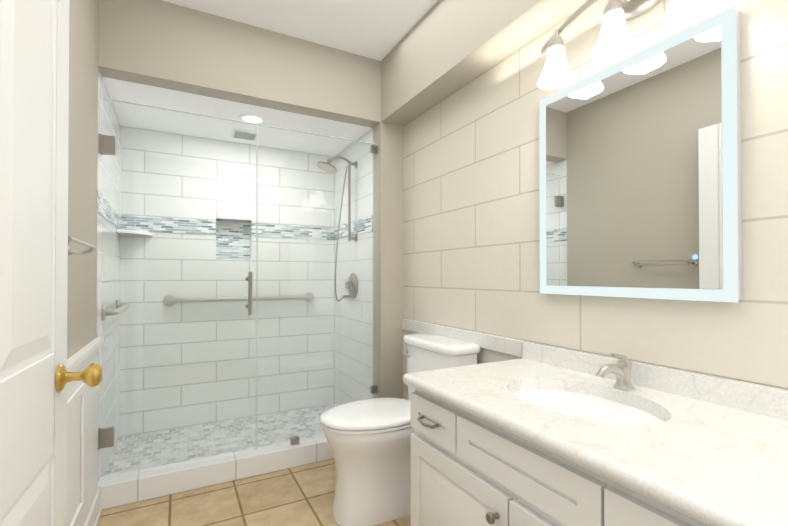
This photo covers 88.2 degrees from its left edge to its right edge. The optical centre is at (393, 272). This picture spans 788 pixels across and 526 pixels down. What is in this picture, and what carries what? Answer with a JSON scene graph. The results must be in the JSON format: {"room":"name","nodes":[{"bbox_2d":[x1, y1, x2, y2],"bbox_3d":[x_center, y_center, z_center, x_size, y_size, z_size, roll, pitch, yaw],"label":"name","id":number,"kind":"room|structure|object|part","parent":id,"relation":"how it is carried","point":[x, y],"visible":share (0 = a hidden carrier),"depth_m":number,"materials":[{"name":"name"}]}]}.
{"room":"bathroom","nodes":[
{"label":"bathroom","id":0,"kind":"room"},
{"bbox_2d":[66,0,120,525],"bbox_3d":[-1.223,-0.133,1.500,0.130,2.530,2.925,0,-1,-28],"label":"wall","id":1,"kind":"structure","parent":0,"point":[82,180],"depth_m":1.74,"materials":[{"name":"beige paint"}]},
{"bbox_2d":[0,0,102,525],"bbox_3d":[-0.631,0.102,0.666,0.152,2.035,0.915,0,-1,-28],"label":"door","id":2,"kind":"structure","parent":1,"relation":"in","point":[36,377],"depth_m":0.84,"materials":[{"name":"white paint"}]},
{"bbox_3d":[-0.784,0.258,1.018,0.089,0.068,0.068,0,-1,-28],"label":"knob","id":3,"kind":"part","parent":2,"relation":"part of","materials":[{"name":"gold metal"}]},
{"bbox_2d":[68,236,95,256],"bbox_3d":[-1.008,-0.076,1.260,0.083,0.046,0.394,0,-1,-28],"label":"towel rail","id":4,"kind":"object","parent":1,"relation":"attached to","point":[73,251],"visible":0.52,"depth_m":1.31,"materials":[{"name":"silver metal"}]},
{"bbox_2d":[102,300,129,320],"bbox_3d":[-1.605,0.209,2.367,0.070,0.080,0.630,0,-1,-28],"label":"grab rail","id":5,"kind":"object","parent":1,"relation":"attached to","point":[120,309],"depth_m":2.13,"materials":[{"name":"silver metal"}]},
{"bbox_2d":[119,126,334,436],"bbox_3d":[-1.115,0.031,3.156,1.880,2.230,0.100,0,-1,-28],"label":"wall","id":6,"kind":"structure","parent":0,"point":[217,283],"depth_m":3.01,"materials":[{"name":"tile"}]},
{"bbox_2d":[117,229,152,235],"bbox_3d":[-1.703,-0.264,2.680,0.190,0.022,0.190,0,-1,-28],"label":"corner shelf","id":7,"kind":"object","parent":6,"relation":"attached to","point":[135,233],"depth_m":2.65,"materials":[{"name":"white stone"}]},
{"bbox_2d":[97,191,372,239],"bbox_3d":[-0.960,-0.336,2.687,1.510,0.105,0.880,0,-1,-28],"label":"wall band","id":8,"kind":"object","parent":6,"relation":"attached to","point":[185,227],"visible":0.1,"depth_m":2.92,"materials":[{"name":"tile"}]},
{"bbox_2d":[163,292,313,305],"bbox_3d":[-1.121,0.195,3.059,1.080,0.080,0.060,0,-1,-28],"label":"grab rail","id":9,"kind":"object","parent":6,"relation":"attached to","point":[309,295],"depth_m":2.98,"materials":[{"name":"silver metal"}]},
{"bbox_2d":[103,77,371,156],"bbox_3d":[-0.988,-1.038,2.746,1.510,0.100,0.760,0,-1,-28],"label":"ceiling","id":10,"kind":"structure","parent":0,"point":[126,91],"depth_m":2.63,"materials":[{"name":"white paint"}]},
{"bbox_2d":[231,129,258,140],"bbox_3d":[-1.064,-0.981,2.898,0.170,0.009,0.170,0,-1,-28],"label":"ceiling vent","id":11,"kind":"object","parent":10,"relation":"in","point":[252,137],"depth_m":2.89,"materials":[{"name":"grey metal"}]},
{"bbox_2d":[238,114,265,124],"bbox_3d":[-0.908,-0.985,2.606,0.170,0.006,0.170,0,-1,-28],"label":"recessed light","id":12,"kind":"object","parent":10,"relation":"in","point":[254,118],"visible":0.92,"depth_m":2.59,"materials":[{"name":"white paint"}]},
{"bbox_2d":[98,0,402,397],"bbox_3d":[-0.703,-0.126,2.392,1.688,2.530,0.120,0,-1,-28],"label":"wall","id":13,"kind":"structure","parent":0,"point":[164,44],"depth_m":2.37,"materials":[{"name":"beige paint"}]},
{"bbox_2d":[98,98,256,479],"bbox_3d":[-1.115,0.077,2.161,0.742,1.879,0.116,0,-1,-28],"label":"glass shower door","id":14,"kind":"structure","parent":13,"relation":"attached to","point":[107,144],"depth_m":2.14,"materials":[{"name":"clear glass"}]},
{"bbox_2d":[98,435,333,509],"bbox_3d":[-0.782,1.081,2.341,1.510,0.115,0.116,0,-1,-28],"label":"shower curb","id":15,"kind":"structure","parent":13,"relation":"attached to","point":[124,488],"depth_m":2.18,"materials":[{"name":"white tile"}]},
{"bbox_2d":[257,124,377,449],"bbox_3d":[-0.452,0.082,2.523,0.762,1.884,0.028,0,-1,-28],"label":"glass","id":16,"kind":"object","parent":15,"relation":"on","point":[294,440],"visible":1,"depth_m":2.49,"materials":[{"name":"clear glass"}]},
{"bbox_2d":[97,458,410,525],"bbox_3d":[-0.161,1.181,1.355,2.080,0.100,4.360,0,-1,-28],"label":"floor","id":17,"kind":"structure","parent":0,"point":[302,495],"depth_m":1.99,"materials":[{"name":"tile"}]},
{"bbox_2d":[105,404,335,475],"bbox_3d":[-0.988,1.117,2.728,1.510,0.050,0.760,0,-1,-28],"label":"shower floor","id":18,"kind":"structure","parent":17,"relation":"on","point":[237,427],"depth_m":2.68,"materials":[{"name":"tile"}]},
{"bbox_2d":[320,333,479,525],"bbox_3d":[0.002,0.742,2.023,0.754,0.789,0.492,0,-1,-28],"label":"toilet","id":19,"kind":"object","parent":17,"relation":"on","point":[369,441],"visible":0.65,"depth_m":1.85,"materials":[{"name":"white ceramic"}]},
{"bbox_2d":[403,341,787,525],"bbox_3d":[0.650,0.688,0.953,0.625,0.879,1.502,0,-1,-28],"label":"bathroom vanity","id":20,"kind":"object","parent":17,"relation":"on","point":[536,434],"visible":1,"depth_m":1.03,"materials":[{"name":"white stone"}]},
{"bbox_2d":[162,0,437,60],"bbox_3d":[-0.161,-1.449,1.377,2.080,0.100,4.360,0,-1,-28],"label":"ceiling","id":21,"kind":"structure","parent":0,"point":[379,30],"depth_m":2.21,"materials":[{"name":"white paint"}]},
{"bbox_2d":[335,0,587,404],"bbox_3d":[0.550,-0.131,1.744,0.270,2.530,3.960,0,-1,-28],"label":"wall","id":22,"kind":"structure","parent":0,"point":[440,51],"depth_m":2.32,"materials":[{"name":"beige paint"}]},
{"bbox_2d":[317,156,357,300],"bbox_3d":[-0.432,-0.319,2.991,0.292,1.067,0.209,0,-1,-28],"label":"shower fixture","id":23,"kind":"object","parent":22,"relation":"attached to","point":[352,277],"depth_m":2.98,"materials":[{"name":"silver metal"}]},
{"bbox_3d":[0.632,-0.131,1.788,0.100,2.530,4.160,0,-1,-28],"label":"wall","id":24,"kind":"structure","parent":0,"visible":0},
{"bbox_2d":[402,318,522,356],"bbox_3d":[0.311,0.337,2.250,0.015,0.073,1.074,0,-1,-28],"label":"trim","id":25,"kind":"structure","parent":24,"relation":"attached to","point":[510,346],"depth_m":2.06,"materials":[{"name":"stone"}]},
{"bbox_2d":[403,0,787,398],"bbox_3d":[0.791,0.066,1.373,0.008,2.130,3.080,0,-1,-28],"label":"wall tile","id":26,"kind":"structure","parent":24,"relation":"attached to","point":[471,231],"depth_m":1.69,"materials":[{"name":"beige tile"}]},
{"bbox_2d":[537,0,597,89],"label":"sconce","id":27,"kind":"object","parent":26,"relation":"attached to","point":[557,73],"depth_m":1.47,"materials":[{"name":"white glass"}]},
{"bbox_2d":[591,0,661,62],"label":"sconce","id":28,"kind":"object","parent":26,"relation":"attached to","point":[616,41],"depth_m":1.30,"materials":[{"name":"white glass"}]},
{"bbox_2d":[663,0,721,26],"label":"sconce","id":29,"kind":"object","parent":26,"relation":"attached to","point":[678,13],"depth_m":1.14,"materials":[{"name":"white glass"}]},
{"bbox_2d":[539,5,741,302],"bbox_3d":[0.766,-0.314,1.377,0.034,0.790,0.665,0,-1,-28],"label":"led mirror","id":30,"kind":"object","parent":24,"relation":"attached to","point":[640,174],"visible":1,"depth_m":1.27,"materials":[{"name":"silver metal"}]}
]}

